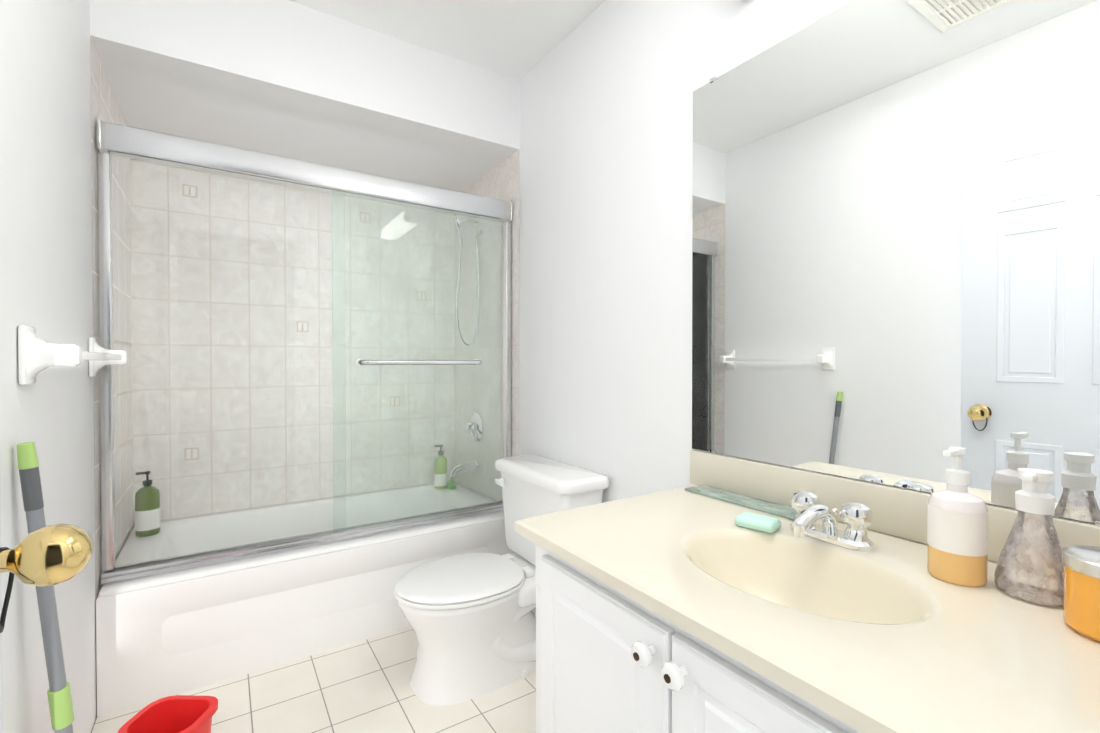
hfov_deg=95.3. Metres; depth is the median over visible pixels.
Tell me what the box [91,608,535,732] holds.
floor
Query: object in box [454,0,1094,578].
wall
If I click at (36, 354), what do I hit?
towel rail
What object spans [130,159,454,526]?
wall
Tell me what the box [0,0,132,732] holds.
wall
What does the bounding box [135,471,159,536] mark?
shampoo bottle
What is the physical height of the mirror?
1.078 m
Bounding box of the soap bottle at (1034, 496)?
[994,468,1063,606]
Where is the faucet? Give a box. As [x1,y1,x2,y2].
[790,491,873,551]
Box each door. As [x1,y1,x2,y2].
[0,487,2,732]
[98,121,510,584]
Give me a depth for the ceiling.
1.97 m
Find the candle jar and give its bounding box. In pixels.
[1062,545,1099,641]
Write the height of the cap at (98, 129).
0.097 m
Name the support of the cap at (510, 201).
attached to the shower door at (136, 143)
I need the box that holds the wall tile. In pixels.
[182,184,425,459]
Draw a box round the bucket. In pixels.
[118,695,217,732]
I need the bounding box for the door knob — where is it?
[0,524,92,586]
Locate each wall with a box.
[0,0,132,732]
[90,0,518,190]
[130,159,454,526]
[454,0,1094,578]
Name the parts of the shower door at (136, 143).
glass, glass, handle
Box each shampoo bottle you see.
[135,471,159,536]
[434,445,446,489]
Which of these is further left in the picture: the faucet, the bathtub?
the bathtub
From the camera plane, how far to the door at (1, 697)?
0.56 m
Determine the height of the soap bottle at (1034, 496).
0.193 m
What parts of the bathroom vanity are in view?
door, knob, knob, door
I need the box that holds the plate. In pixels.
[685,485,797,519]
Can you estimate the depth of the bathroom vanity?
0.82 m
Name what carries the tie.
hanging from the door knob
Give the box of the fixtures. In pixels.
[443,212,482,477]
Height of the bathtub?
0.390 m
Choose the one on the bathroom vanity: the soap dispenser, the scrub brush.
the soap dispenser
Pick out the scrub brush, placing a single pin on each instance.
(450, 485)
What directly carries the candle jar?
on the bathroom vanity
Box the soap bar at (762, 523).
[735,512,780,532]
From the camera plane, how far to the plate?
1.28 m
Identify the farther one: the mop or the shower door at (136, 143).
the shower door at (136, 143)
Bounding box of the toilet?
[394,455,608,705]
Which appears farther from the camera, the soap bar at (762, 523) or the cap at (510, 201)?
the cap at (510, 201)
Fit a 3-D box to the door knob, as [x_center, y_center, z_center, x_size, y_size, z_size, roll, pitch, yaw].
[-0.547,0.202,0.531,0.094,0.066,0.066,0,1,-28]
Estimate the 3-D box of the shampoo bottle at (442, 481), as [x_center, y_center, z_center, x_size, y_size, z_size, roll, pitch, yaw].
[-0.621,0.568,2.853,0.075,0.247,0.073,0,1,-33]
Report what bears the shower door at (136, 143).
on the bathtub
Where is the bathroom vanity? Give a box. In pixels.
[515,450,1099,732]
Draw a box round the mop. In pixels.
[16,442,73,732]
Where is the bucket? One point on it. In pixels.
(183, 714)
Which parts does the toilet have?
seat, seat lid, bowl, lever, tank, tank lid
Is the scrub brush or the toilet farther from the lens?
the scrub brush
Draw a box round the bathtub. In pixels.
[96,480,513,716]
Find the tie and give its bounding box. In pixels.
[0,547,13,632]
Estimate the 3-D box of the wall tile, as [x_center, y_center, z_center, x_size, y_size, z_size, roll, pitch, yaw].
[-1.216,-0.207,2.645,1.160,1.283,0.012,0,1,-33]
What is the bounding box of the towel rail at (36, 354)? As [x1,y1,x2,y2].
[18,324,127,384]
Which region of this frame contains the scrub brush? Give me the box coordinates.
[447,477,456,489]
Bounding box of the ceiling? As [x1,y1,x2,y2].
[288,0,604,80]
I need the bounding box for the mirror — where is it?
[692,0,1099,525]
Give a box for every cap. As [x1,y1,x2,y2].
[96,118,101,150]
[510,201,512,221]
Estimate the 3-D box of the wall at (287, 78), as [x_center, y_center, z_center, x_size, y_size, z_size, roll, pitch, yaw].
[-1.029,-1.242,2.341,1.724,0.420,0.900,0,1,-33]
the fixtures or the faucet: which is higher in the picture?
the fixtures

